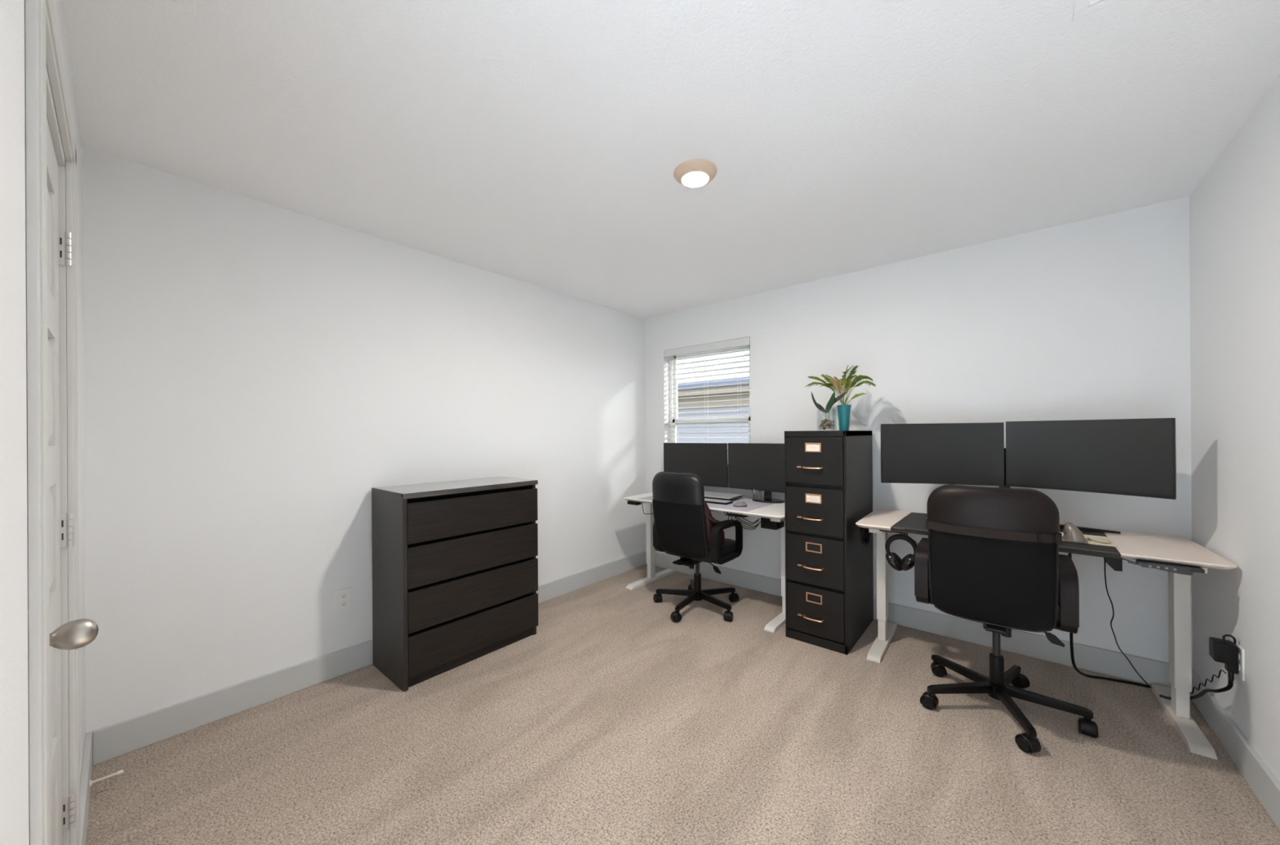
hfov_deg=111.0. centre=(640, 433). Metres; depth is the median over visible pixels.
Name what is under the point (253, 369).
wall
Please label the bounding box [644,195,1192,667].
wall
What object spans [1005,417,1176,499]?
monitor
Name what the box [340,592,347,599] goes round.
receptacle
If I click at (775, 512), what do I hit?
desk
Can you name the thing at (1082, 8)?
ceiling vent
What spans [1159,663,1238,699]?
extension cord
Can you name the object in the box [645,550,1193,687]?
baseboard
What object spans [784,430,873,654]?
filing cabinet
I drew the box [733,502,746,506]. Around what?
mouse
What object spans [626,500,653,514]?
handset
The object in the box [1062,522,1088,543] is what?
mouse
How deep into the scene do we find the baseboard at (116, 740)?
2.09 m
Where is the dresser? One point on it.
(455, 563)
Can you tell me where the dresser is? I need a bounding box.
[371,475,538,691]
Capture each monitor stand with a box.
[751,491,784,503]
[999,448,1120,533]
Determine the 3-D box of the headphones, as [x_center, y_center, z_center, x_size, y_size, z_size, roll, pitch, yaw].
[1.433,0.654,2.404,0.175,0.203,0.094,0,0,40]
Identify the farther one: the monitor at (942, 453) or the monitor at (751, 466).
the monitor at (751, 466)
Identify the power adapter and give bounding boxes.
[1208,634,1238,665]
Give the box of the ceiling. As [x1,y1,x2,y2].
[62,0,1279,318]
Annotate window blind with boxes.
[663,337,751,443]
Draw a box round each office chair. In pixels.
[652,471,742,622]
[914,484,1098,753]
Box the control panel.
[1135,560,1204,575]
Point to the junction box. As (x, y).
(1116, 564)
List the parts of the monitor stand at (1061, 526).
post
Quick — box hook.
[879,529,908,539]
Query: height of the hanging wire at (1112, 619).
0.729 m
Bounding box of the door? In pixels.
[24,0,98,844]
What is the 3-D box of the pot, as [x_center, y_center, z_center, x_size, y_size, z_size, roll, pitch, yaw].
[1.324,-0.101,2.869,0.085,0.166,0.085,0,0,40]
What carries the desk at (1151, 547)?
on the floor
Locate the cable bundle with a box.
[859,527,871,546]
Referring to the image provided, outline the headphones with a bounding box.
[884,533,918,571]
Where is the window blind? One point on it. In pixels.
(745, 340)
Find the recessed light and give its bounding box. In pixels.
[673,159,716,187]
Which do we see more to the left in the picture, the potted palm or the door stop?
the door stop
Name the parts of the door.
panel, knob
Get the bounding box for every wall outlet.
[334,586,351,613]
[1235,643,1244,680]
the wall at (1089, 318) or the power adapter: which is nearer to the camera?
the power adapter
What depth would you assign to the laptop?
3.47 m
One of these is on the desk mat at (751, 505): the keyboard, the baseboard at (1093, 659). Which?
the keyboard
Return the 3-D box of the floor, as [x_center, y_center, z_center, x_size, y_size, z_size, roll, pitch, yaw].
[0.258,1.345,1.942,3.701,0.100,3.714,0,0,40]
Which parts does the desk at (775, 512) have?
leg, power strip, leg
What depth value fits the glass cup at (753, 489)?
3.42 m
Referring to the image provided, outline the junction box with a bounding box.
[1103,557,1137,571]
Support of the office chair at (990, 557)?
on the floor
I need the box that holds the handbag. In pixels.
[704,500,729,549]
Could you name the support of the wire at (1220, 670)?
hanging from the power adapter
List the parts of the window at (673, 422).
frame, sash, sash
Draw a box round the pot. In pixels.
[836,404,851,430]
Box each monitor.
[663,442,728,487]
[728,443,784,493]
[880,422,1004,486]
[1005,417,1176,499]
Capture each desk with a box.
[623,492,785,632]
[855,508,1237,759]
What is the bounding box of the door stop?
[89,769,123,786]
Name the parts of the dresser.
panel, panel, drawer, drawer, drawer, drawer, panel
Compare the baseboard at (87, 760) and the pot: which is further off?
the pot
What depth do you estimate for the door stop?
1.59 m
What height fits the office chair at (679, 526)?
1.022 m
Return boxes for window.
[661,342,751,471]
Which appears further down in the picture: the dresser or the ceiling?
the dresser
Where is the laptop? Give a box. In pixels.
[704,491,742,500]
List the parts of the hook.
plate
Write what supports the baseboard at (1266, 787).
attached to the wall at (1234, 209)
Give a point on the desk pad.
(913, 522)
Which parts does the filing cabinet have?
handle, handle, handle, handle, drawer, drawer, drawer, drawer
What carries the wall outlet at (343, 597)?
attached to the wall at (253, 369)
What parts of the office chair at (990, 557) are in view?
armrest, leg, leg, seat, backrest, tension knob, leg, leg, leg, armrest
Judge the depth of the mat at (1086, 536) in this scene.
2.03 m
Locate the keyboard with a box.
[704,497,733,504]
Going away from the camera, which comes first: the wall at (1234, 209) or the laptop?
the wall at (1234, 209)
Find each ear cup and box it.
[885,551,902,571]
[900,553,915,570]
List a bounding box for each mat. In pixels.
[637,495,774,511]
[1061,532,1115,546]
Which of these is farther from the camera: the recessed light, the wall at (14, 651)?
the recessed light
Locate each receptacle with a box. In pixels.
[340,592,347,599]
[340,600,347,606]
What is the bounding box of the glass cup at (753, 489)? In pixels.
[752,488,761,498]
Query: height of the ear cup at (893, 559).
0.096 m
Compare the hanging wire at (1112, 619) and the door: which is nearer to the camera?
the door
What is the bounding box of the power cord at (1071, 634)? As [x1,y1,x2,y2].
[1067,552,1151,688]
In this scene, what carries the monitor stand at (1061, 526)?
on the desk pad
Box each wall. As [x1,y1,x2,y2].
[0,0,85,844]
[82,146,646,733]
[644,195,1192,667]
[1189,75,1279,782]
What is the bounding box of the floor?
[85,564,1279,844]
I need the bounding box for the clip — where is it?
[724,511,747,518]
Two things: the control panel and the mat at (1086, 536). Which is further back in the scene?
the mat at (1086, 536)
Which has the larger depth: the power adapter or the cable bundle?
the cable bundle
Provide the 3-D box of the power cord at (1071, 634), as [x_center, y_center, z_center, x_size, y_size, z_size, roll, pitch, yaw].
[2.331,0.906,2.242,0.452,0.750,0.120,0,0,-5]
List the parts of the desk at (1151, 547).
leg, leg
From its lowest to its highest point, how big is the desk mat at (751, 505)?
0.001 m
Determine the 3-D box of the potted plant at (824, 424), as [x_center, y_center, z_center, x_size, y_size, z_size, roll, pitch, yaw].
[1.226,-0.148,2.860,0.221,0.262,0.100,0,0,40]
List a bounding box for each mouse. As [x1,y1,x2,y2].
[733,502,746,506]
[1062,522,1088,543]
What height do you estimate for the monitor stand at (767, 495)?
0.300 m
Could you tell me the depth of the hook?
2.43 m
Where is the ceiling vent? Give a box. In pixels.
[1071,0,1120,21]
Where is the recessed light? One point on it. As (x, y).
(703, 171)
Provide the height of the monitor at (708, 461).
0.362 m
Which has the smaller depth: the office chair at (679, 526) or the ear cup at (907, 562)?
the ear cup at (907, 562)
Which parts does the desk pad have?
edge trim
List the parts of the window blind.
ladder cord, ladder cord, ladder cord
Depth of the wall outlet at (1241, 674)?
1.68 m
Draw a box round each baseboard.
[80,731,93,844]
[92,551,646,764]
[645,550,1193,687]
[1190,669,1279,831]
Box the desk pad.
[890,512,1120,559]
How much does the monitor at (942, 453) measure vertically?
0.346 m
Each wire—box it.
[1104,560,1151,687]
[1190,669,1226,693]
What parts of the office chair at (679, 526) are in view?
armrest, leg, backrest, leg, leg, seat, leg, leg, armrest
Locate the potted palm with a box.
[804,364,876,430]

